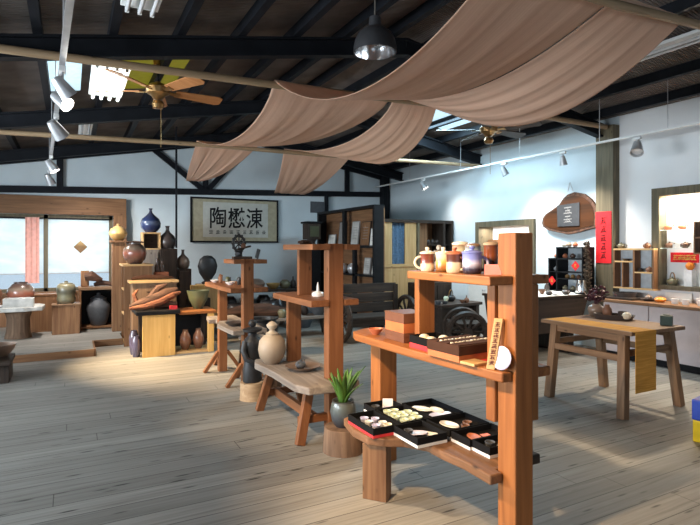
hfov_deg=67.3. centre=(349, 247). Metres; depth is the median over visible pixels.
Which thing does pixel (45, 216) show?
window
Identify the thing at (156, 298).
driftwood
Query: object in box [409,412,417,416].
tea cup
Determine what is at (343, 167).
beam
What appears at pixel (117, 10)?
beam
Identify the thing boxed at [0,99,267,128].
beam
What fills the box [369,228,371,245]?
framed certificate
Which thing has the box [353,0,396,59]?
pendant lamp
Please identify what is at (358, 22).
trim
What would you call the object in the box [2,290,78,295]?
trim
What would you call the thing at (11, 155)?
beam
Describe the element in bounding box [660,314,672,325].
tin
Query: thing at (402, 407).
open box
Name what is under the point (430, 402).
open box
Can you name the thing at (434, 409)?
spoon rest
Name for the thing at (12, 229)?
roller blind
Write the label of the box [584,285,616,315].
flower arrangement
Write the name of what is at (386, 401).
price card
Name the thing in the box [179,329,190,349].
clay vase
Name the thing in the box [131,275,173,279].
carving
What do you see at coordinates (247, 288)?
display shelf
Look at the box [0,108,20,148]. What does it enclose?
trim
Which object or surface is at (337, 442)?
stump
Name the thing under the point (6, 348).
bowl
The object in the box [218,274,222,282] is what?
figurine
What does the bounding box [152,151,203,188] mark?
trim
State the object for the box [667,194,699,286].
wall niche
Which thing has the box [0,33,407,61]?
beam
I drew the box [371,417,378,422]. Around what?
tea cup
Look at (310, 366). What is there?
serving plate
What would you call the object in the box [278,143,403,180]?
trim
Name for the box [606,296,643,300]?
serving board
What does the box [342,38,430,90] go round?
trim
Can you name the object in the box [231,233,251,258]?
sculpture
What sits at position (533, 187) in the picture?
wall
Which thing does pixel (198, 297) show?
pot
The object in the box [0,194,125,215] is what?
trim
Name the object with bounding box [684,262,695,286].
pot
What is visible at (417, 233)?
tall cabinet
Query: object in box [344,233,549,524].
display shelf
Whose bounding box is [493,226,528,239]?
wall niche
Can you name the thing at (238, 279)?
figurine
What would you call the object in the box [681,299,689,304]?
cup
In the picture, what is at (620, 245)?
teapot
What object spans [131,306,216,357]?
cabinet
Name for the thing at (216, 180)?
trim
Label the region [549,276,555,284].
charm
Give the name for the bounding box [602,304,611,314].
jug
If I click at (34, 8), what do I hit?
beam
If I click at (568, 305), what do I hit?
desk
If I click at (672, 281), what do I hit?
teapot
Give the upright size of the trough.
0.130 m
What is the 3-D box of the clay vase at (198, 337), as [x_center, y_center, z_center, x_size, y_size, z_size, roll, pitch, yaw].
[-2.224,1.325,7.719,0.170,0.290,0.168,0,0,-28]
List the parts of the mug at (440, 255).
lid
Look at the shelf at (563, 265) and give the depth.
8.09 m
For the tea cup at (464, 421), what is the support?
in the open box at (458, 418)
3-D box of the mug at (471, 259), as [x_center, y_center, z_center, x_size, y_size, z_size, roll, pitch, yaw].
[0.650,0.061,2.764,0.133,0.147,0.110,0,0,-28]
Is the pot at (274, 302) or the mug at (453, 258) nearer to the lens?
the mug at (453, 258)
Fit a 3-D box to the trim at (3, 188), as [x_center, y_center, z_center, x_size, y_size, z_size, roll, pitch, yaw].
[-3.998,-1.135,10.502,11.204,0.510,0.080,0,0,-28]
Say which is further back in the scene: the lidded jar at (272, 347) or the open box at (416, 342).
the lidded jar at (272, 347)
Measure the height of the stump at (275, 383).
0.175 m
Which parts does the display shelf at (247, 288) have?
post, shelf, shelf, post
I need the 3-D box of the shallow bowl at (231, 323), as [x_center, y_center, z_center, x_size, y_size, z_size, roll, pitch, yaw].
[-1.303,0.857,5.944,0.220,0.045,0.220,0,0,-28]
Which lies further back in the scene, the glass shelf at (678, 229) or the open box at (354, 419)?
the glass shelf at (678, 229)
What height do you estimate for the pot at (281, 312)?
0.140 m
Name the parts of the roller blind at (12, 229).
rail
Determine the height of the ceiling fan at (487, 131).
1.182 m
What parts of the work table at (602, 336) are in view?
leg, leg, leg, leg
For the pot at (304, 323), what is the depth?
9.85 m
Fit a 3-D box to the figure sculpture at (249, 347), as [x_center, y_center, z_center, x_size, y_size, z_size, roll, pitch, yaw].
[-0.959,1.017,5.226,0.227,0.615,0.243,0,0,0]
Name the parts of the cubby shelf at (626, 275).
panel, panel, panel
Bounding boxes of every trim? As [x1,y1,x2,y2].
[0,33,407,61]
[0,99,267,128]
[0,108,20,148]
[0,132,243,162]
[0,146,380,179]
[0,185,380,196]
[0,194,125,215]
[0,293,78,326]
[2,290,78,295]
[13,338,122,362]
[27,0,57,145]
[57,159,62,185]
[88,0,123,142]
[113,216,126,262]
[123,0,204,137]
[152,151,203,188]
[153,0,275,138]
[183,0,339,135]
[203,180,207,188]
[208,172,226,188]
[211,0,398,133]
[238,0,451,131]
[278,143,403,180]
[317,0,699,148]
[324,194,328,210]
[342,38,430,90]
[344,170,349,190]
[356,117,481,164]
[380,176,388,218]
[382,83,699,168]
[403,38,602,137]
[409,58,699,152]
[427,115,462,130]
[596,124,618,306]
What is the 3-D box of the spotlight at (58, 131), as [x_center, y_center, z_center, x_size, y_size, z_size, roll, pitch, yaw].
[-2.568,-1.057,4.639,0.131,0.233,0.185,0,0,12]
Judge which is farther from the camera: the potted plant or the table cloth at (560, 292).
the table cloth at (560, 292)
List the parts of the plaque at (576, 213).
slate panel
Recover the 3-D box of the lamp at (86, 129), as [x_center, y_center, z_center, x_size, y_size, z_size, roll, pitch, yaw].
[-3.955,-1.785,7.864,0.180,0.086,1.240,0,0,-28]
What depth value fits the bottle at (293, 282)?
11.24 m
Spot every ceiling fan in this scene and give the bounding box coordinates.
[90,60,222,108]
[436,121,541,143]
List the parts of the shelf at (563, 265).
panel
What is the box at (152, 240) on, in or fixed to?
on the cabinet at (151, 255)
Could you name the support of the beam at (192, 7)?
attached to the wall at (258, 170)
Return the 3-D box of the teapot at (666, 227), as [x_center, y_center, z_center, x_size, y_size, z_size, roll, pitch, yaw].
[4.243,-0.284,6.999,0.104,0.086,0.155,0,0,23]
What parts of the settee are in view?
seat, seat rail, leg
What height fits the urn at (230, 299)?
0.300 m
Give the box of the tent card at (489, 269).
[484,264,500,274]
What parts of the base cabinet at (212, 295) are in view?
door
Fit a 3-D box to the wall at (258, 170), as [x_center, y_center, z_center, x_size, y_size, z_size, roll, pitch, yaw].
[-4.069,-0.520,10.635,11.200,4.040,0.200,0,0,-28]
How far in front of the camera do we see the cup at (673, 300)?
6.55 m
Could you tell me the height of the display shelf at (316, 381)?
1.547 m
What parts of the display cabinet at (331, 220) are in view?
panel, panel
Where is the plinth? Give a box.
[109,240,126,331]
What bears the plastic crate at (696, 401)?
on the floor
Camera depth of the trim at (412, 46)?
7.41 m
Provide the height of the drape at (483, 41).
0.499 m
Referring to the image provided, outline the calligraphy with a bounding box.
[190,196,277,242]
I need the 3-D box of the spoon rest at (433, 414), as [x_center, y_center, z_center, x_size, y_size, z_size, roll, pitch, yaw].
[0.586,1.084,3.415,0.175,0.012,0.105,0,0,-28]
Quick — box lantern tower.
[301,221,322,290]
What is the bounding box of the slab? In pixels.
[255,249,259,258]
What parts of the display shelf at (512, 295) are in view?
leg, post, shelf, shelf, post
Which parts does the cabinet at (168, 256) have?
door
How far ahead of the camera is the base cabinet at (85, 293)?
9.38 m
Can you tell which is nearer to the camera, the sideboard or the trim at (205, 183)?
the sideboard
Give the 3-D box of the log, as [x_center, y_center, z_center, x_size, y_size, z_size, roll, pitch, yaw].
[-1.534,1.032,8.684,1.068,0.234,0.249,0,0,-24]
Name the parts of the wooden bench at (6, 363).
leg, seat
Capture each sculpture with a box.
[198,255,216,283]
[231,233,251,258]
[240,319,261,382]
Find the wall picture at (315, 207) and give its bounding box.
[310,201,324,212]
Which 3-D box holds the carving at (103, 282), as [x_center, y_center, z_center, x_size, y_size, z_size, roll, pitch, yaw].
[-4.360,0.619,9.328,0.340,0.109,0.105,0,0,-24]
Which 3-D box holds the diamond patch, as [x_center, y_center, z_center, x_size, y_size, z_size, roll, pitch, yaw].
[-5.098,-0.020,9.949,0.240,0.240,0.004,0,0,-28]
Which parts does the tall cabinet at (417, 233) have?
door panel, rail, door panel, door panel, panel, door panel, panel, panel, panel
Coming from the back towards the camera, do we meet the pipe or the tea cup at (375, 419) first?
the pipe
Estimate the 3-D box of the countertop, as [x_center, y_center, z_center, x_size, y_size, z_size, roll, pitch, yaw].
[4.773,0.720,5.380,0.500,0.040,4.620,0,0,-28]
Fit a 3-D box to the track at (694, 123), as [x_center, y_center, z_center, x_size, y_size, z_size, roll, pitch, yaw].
[2.981,-1.719,7.814,0.035,0.623,10.200,0,0,-28]
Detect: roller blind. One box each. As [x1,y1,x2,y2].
[0,216,42,274]
[48,218,108,273]
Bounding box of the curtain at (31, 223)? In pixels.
[25,217,38,282]
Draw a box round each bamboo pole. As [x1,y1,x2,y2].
[0,44,607,128]
[0,129,479,166]
[585,0,699,29]
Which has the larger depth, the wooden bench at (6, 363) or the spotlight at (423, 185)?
the spotlight at (423, 185)
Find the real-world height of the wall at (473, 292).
0.880 m
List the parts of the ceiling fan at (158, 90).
blade, blade, motor, blade, blade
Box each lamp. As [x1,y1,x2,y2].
[78,124,92,134]
[88,65,130,101]
[120,0,161,17]
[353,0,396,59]
[640,29,699,61]
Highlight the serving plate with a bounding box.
[285,361,319,371]
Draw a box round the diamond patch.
[74,241,86,252]
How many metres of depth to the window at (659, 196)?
7.04 m
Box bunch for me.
[583,241,592,292]
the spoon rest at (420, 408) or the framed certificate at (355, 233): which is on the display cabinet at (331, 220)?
the framed certificate at (355, 233)
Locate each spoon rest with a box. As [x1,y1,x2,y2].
[411,430,427,434]
[412,406,431,410]
[429,407,443,412]
[429,411,450,416]
[439,420,458,427]
[467,433,480,438]
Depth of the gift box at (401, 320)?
3.36 m
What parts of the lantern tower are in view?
panel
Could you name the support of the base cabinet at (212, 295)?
on the platform
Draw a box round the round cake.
[419,334,428,337]
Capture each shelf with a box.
[203,259,267,387]
[255,244,359,445]
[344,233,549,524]
[548,247,594,292]
[613,248,659,290]
[660,229,699,230]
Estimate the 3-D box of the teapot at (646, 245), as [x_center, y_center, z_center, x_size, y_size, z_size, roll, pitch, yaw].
[4.039,-0.039,7.150,0.104,0.086,0.155,0,0,11]
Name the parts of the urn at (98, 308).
lid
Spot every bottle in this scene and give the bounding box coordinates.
[161,226,174,248]
[177,250,189,268]
[290,276,295,287]
[544,283,549,290]
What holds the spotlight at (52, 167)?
hanging from the track at (69, 4)
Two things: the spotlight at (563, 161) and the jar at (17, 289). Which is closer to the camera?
the spotlight at (563, 161)
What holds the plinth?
on the platform
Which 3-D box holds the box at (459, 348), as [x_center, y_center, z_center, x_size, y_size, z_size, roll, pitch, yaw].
[0.633,0.552,2.930,0.316,0.096,0.256,0,0,-32]
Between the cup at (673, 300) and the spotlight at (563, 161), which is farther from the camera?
the spotlight at (563, 161)
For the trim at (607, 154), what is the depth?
7.59 m
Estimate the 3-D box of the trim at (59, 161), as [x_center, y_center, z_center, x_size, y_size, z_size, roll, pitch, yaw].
[-5.385,-1.424,9.765,0.110,0.647,0.060,0,0,-28]
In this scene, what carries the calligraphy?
attached to the wall at (258, 170)
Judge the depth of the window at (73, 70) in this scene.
5.79 m
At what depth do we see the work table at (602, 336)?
4.97 m
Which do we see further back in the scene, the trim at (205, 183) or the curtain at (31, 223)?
the trim at (205, 183)
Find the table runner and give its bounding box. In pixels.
[548,317,656,393]
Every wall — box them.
[0,147,379,302]
[389,97,699,346]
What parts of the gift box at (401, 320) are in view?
lid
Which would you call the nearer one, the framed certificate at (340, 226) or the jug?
the jug
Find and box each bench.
[0,353,14,383]
[276,313,323,332]
[442,307,486,337]
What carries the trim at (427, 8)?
attached to the wall at (258, 170)
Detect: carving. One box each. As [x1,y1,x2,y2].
[81,270,102,286]
[94,280,110,285]
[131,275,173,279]
[298,240,313,243]
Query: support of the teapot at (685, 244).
on the glass shelf
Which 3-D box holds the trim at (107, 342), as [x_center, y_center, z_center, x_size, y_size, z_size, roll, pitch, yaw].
[-5.518,1.450,6.670,4.920,0.099,0.780,0,0,-28]
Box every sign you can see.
[486,318,503,369]
[671,252,698,262]
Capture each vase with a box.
[129,330,137,354]
[131,335,140,356]
[140,208,160,231]
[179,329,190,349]
[193,328,203,348]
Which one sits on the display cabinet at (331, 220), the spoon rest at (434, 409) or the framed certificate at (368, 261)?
the framed certificate at (368, 261)
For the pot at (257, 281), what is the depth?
10.75 m
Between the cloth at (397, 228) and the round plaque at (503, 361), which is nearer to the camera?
the round plaque at (503, 361)
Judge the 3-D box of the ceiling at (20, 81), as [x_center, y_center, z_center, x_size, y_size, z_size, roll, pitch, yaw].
[-2.085,-1.839,2.686,8.040,1.461,16.500,0,0,-28]
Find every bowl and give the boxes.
[0,342,16,356]
[225,321,240,325]
[266,283,279,288]
[308,307,323,314]
[368,327,382,334]
[654,297,665,302]
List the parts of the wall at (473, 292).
door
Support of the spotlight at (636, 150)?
hanging from the track at (694, 123)
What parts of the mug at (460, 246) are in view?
lid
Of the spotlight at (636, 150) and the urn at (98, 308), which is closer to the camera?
the spotlight at (636, 150)
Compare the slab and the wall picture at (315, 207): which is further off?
the wall picture at (315, 207)
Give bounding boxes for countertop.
[601,298,699,310]
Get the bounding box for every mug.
[414,247,434,270]
[435,247,448,271]
[445,247,461,272]
[452,241,467,251]
[461,246,488,273]
[464,243,481,250]
[483,242,497,267]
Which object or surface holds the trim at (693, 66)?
attached to the wall at (258, 170)
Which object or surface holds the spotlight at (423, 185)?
hanging from the track at (694, 123)
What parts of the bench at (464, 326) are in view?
seat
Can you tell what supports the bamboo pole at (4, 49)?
hanging from the wall
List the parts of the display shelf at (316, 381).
leg, leg, leg, shelf, shelf, post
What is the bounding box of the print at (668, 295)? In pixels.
[665,292,691,302]
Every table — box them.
[0,303,44,339]
[227,287,296,293]
[435,299,482,333]
[541,315,684,419]
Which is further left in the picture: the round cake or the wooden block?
the wooden block
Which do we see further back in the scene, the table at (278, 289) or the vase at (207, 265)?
the table at (278, 289)
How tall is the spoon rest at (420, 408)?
0.012 m
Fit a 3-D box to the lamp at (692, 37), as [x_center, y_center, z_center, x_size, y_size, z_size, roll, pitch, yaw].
[3.130,-2.021,5.402,0.180,0.086,1.240,0,0,-28]
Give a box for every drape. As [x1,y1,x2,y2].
[186,0,602,181]
[274,0,677,194]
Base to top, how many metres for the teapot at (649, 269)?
0.080 m
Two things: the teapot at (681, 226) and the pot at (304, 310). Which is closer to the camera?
the teapot at (681, 226)
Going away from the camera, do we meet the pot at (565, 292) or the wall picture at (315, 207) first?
the pot at (565, 292)
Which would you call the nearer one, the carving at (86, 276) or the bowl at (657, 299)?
the bowl at (657, 299)
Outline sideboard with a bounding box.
[408,281,451,308]
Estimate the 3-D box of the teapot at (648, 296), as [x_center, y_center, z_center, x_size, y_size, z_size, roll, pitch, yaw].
[3.939,0.647,6.941,0.100,0.083,0.149,0,0,43]
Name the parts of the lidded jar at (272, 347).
lid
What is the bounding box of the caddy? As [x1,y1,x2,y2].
[622,312,631,319]
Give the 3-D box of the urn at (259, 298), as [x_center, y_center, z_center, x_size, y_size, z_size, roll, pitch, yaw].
[-1.810,1.129,10.986,0.300,0.300,0.300,0,0,-28]
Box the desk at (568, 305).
[482,290,587,352]
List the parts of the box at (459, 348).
panel, panel, panel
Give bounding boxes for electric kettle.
[575,277,587,293]
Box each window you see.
[0,213,112,292]
[47,61,81,90]
[123,60,188,88]
[432,109,470,129]
[475,219,535,273]
[651,184,699,291]
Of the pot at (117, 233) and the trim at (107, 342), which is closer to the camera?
the trim at (107, 342)
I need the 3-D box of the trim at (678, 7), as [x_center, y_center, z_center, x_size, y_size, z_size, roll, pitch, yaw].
[2.808,-2.212,5.231,0.070,0.113,15.800,0,0,-28]
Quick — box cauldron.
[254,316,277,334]
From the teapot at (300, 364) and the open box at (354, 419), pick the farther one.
the teapot at (300, 364)
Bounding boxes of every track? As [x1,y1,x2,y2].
[49,0,74,158]
[374,80,699,187]
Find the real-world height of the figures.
1.340 m
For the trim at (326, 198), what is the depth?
12.29 m
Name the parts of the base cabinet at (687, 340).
door, door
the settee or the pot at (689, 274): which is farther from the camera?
the settee
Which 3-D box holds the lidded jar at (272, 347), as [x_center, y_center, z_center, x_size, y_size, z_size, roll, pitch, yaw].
[-0.700,0.845,4.724,0.250,0.380,0.250,0,0,-28]
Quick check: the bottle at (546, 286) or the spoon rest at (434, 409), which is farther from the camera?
the bottle at (546, 286)
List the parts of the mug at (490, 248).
lid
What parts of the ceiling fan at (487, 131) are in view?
blade, blade, motor, blade, blade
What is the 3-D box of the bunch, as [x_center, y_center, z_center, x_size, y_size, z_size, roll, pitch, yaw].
[3.448,0.315,7.646,0.166,0.845,0.136,0,0,-38]
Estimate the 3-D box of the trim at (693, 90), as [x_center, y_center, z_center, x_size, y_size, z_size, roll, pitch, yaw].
[4.331,-1.905,6.040,0.070,0.113,15.800,0,0,-28]
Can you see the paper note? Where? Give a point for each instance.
(429, 433)
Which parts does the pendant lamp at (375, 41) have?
cord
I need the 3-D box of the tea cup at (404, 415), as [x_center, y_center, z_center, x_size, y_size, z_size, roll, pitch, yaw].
[0.343,1.073,3.334,0.058,0.034,0.058,0,0,-19]
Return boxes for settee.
[343,282,414,342]
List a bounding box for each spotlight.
[45,155,59,173]
[45,171,55,185]
[47,113,68,140]
[50,92,73,111]
[51,65,76,100]
[420,179,427,190]
[500,163,509,176]
[559,151,567,165]
[630,136,643,156]
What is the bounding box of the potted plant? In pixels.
[328,366,365,427]
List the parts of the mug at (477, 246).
lid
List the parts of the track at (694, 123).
rail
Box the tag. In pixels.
[169,305,176,308]
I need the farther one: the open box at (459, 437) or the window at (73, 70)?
the window at (73, 70)
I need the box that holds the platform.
[0,327,121,354]
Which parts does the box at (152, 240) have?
panel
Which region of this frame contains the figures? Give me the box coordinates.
[154,258,168,275]
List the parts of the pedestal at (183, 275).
door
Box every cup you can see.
[360,416,368,422]
[364,420,372,426]
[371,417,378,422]
[372,423,379,428]
[378,420,386,426]
[383,409,391,414]
[388,412,396,416]
[390,408,398,412]
[400,413,408,417]
[400,418,408,421]
[404,428,412,433]
[406,416,414,420]
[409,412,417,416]
[413,415,422,419]
[463,420,471,425]
[485,440,494,446]
[671,298,679,303]
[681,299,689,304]
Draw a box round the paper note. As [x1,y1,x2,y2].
[425,431,437,435]
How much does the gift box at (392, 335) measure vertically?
0.060 m
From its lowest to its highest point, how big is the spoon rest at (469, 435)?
0.012 m
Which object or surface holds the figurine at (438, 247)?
on the display shelf at (512, 295)
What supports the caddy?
on the tray at (599, 315)
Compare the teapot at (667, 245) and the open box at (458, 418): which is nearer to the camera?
the open box at (458, 418)
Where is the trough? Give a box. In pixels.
[3,297,34,307]
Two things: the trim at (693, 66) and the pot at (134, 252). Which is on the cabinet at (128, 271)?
the pot at (134, 252)
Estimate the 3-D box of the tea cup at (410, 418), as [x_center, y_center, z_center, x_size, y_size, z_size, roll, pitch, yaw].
[0.377,1.073,3.271,0.058,0.034,0.058,0,0,-19]
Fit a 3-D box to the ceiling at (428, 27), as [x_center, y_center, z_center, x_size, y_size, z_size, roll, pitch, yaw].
[3.213,-2.203,5.502,3.960,0.735,16.500,0,0,-28]
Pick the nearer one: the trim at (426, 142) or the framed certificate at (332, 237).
the trim at (426, 142)
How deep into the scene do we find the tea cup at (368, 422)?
3.21 m
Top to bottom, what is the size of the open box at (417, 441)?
0.058 m
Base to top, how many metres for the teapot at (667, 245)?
0.086 m
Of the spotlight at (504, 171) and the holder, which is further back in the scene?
the spotlight at (504, 171)
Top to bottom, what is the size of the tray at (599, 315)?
0.050 m
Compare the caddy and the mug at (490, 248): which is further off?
the caddy
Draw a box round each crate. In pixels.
[127,279,178,332]
[692,396,699,442]
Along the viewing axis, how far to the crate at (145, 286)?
7.77 m
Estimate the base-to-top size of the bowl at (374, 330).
0.042 m
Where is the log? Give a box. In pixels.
[227,303,285,317]
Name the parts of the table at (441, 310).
leg, leg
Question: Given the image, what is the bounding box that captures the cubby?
[693,221,699,253]
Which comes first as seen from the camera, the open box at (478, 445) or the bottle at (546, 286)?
the open box at (478, 445)
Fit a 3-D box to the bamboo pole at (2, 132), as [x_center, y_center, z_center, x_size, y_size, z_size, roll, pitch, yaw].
[-1.234,-1.480,8.019,8.351,0.221,0.064,0,0,-28]
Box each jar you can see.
[6,282,34,297]
[56,281,75,303]
[258,321,285,364]
[343,263,346,272]
[347,263,357,272]
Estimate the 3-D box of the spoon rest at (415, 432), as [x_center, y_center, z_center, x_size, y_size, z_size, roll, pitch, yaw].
[0.396,1.084,3.077,0.125,0.012,0.075,0,0,-7]
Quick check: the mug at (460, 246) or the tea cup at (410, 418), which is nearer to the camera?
the mug at (460, 246)
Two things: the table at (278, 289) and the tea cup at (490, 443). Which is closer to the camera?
the tea cup at (490, 443)
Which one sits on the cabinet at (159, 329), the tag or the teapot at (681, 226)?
the tag
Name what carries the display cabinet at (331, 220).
on the floor
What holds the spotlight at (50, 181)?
hanging from the track at (69, 4)
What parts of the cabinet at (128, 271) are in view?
panel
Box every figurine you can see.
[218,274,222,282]
[237,277,240,284]
[434,245,441,268]
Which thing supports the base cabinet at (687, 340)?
on the floor
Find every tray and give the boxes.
[593,312,635,320]
[613,291,636,297]
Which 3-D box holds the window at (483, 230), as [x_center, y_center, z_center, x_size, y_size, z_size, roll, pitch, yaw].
[2.930,0.025,9.656,0.360,1.050,1.460,0,0,-28]
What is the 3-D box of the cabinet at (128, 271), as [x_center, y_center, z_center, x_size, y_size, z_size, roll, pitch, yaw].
[-3.399,0.875,8.352,0.440,1.250,0.660,0,0,-28]
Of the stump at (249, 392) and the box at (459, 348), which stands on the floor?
the stump at (249, 392)
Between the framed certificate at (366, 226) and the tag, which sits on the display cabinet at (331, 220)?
the framed certificate at (366, 226)
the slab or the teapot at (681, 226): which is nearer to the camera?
the slab
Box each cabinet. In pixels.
[78,285,110,329]
[119,263,152,346]
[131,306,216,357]
[143,250,159,274]
[160,249,176,282]
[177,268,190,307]
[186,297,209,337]
[195,283,216,327]
[317,204,384,326]
[385,219,452,308]
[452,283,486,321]
[601,298,699,373]
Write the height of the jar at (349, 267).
0.200 m
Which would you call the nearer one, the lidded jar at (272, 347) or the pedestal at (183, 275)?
the lidded jar at (272, 347)
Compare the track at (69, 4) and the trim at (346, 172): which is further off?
the trim at (346, 172)
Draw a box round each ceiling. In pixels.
[0,0,426,149]
[304,0,699,169]
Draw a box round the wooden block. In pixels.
[190,285,205,289]
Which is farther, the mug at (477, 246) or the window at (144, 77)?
the window at (144, 77)
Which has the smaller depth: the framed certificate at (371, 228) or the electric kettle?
the electric kettle
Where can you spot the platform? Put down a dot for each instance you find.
(40, 342)
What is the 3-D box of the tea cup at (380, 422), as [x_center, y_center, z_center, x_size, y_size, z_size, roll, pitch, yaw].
[0.199,1.075,3.212,0.054,0.030,0.054,0,0,-1]
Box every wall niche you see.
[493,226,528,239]
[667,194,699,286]
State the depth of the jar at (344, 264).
10.75 m
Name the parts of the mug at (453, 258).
lid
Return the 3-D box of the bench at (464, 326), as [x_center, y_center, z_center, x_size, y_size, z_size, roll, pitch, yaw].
[1.697,1.198,7.769,0.604,0.604,0.670,0,0,4]
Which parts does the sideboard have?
door, door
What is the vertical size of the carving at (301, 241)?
0.044 m
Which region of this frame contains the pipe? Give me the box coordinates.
[175,126,176,247]
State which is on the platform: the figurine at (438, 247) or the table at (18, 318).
the table at (18, 318)
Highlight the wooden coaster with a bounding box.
[460,358,486,366]
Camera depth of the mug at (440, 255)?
2.94 m
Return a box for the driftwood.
[129,283,180,309]
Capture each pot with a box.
[109,224,127,240]
[123,241,146,263]
[187,289,208,308]
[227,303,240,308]
[254,278,264,285]
[260,300,280,325]
[272,298,285,324]
[277,309,285,317]
[279,280,290,287]
[301,305,312,327]
[301,306,307,314]
[562,290,569,294]
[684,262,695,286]
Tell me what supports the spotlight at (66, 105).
hanging from the track at (69, 4)
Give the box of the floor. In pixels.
[0,319,699,524]
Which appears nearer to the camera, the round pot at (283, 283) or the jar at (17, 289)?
the jar at (17, 289)
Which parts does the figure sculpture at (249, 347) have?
arm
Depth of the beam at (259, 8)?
5.13 m
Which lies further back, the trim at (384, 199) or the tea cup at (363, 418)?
the trim at (384, 199)
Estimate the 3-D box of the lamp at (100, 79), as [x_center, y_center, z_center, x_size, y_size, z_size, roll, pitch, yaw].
[-2.655,-1.815,5.780,0.360,0.086,1.240,0,0,-28]
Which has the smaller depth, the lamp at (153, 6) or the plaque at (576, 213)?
the lamp at (153, 6)
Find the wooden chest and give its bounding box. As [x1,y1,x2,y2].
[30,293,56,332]
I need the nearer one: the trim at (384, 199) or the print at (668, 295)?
the print at (668, 295)
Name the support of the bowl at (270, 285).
on the table at (278, 289)
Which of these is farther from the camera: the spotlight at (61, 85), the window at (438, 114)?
the window at (438, 114)
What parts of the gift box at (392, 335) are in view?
lid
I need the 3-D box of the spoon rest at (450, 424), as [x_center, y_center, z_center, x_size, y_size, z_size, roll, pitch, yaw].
[0.609,1.084,3.226,0.090,0.012,0.150,0,0,-34]
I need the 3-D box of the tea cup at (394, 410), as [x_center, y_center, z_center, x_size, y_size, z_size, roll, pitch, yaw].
[0.289,1.073,3.439,0.058,0.034,0.058,0,0,-23]
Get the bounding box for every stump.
[240,380,263,401]
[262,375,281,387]
[322,422,362,457]
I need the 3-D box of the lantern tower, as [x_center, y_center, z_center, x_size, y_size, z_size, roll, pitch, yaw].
[-0.818,0.470,11.230,0.360,2.060,0.360,0,0,-28]
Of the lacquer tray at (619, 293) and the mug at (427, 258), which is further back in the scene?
the lacquer tray at (619, 293)
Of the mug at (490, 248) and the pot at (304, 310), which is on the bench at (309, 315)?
the pot at (304, 310)
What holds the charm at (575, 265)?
hanging from the shelf at (563, 265)
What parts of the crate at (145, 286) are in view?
lid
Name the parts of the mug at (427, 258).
handle, lid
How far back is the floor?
3.82 m
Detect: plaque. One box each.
[495,346,510,369]
[542,183,595,234]
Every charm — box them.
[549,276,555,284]
[571,261,578,270]
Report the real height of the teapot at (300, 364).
0.075 m
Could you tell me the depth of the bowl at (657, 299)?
6.72 m
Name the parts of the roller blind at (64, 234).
rail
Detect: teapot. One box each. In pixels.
[295,359,305,368]
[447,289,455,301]
[615,242,626,247]
[643,242,650,247]
[644,294,652,298]
[645,266,651,271]
[664,224,673,229]
[665,242,674,247]
[666,272,678,285]
[678,223,688,228]
[680,241,690,247]
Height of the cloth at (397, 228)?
0.830 m
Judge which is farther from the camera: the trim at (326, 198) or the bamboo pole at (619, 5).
the trim at (326, 198)
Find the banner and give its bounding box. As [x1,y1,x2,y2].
[596,211,610,262]
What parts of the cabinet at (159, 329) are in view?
leg, panel, panel, leg, leg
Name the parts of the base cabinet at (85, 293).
panel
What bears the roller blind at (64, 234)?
attached to the window at (45, 216)
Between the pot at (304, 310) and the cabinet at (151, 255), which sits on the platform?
the cabinet at (151, 255)
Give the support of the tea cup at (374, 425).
in the open box at (354, 419)
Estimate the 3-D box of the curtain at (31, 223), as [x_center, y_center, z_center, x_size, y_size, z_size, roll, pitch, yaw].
[-5.775,0.040,9.562,0.220,1.200,0.026,0,0,-28]
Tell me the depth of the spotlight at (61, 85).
3.40 m
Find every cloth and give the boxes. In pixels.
[392,223,403,263]
[538,290,581,296]
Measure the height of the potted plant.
0.438 m
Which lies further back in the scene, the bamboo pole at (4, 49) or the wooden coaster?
the bamboo pole at (4, 49)
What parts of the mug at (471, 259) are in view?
lid, handle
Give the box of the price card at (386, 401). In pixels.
[383,398,392,405]
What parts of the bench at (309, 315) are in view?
seat, leg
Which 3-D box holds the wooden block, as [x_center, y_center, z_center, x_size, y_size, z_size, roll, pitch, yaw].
[-2.542,0.725,8.785,0.220,0.210,0.160,0,0,-28]
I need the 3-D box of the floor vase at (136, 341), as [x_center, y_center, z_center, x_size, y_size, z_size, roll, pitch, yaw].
[-2.946,1.355,7.245,0.130,0.290,0.128,0,0,-28]
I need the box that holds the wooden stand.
[51,302,80,334]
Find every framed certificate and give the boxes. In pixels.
[328,234,336,243]
[338,221,347,243]
[351,221,360,243]
[360,221,371,245]
[363,258,371,274]
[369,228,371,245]
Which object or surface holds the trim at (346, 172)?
attached to the wall
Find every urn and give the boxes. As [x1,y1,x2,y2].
[87,292,109,325]
[227,296,236,305]
[256,294,270,302]
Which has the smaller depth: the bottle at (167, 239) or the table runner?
the table runner
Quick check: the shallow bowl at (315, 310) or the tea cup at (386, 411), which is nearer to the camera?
the tea cup at (386, 411)
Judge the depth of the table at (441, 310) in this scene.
8.63 m
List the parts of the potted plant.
pot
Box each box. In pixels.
[141,232,160,249]
[348,410,398,438]
[364,400,402,410]
[376,405,429,423]
[385,309,414,333]
[385,329,414,342]
[394,420,446,448]
[402,398,462,417]
[410,332,450,351]
[426,412,488,439]
[427,334,486,362]
[451,423,497,449]
[472,434,497,458]
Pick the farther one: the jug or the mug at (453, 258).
the jug
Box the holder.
[312,283,323,296]
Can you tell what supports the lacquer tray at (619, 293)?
on the serving board

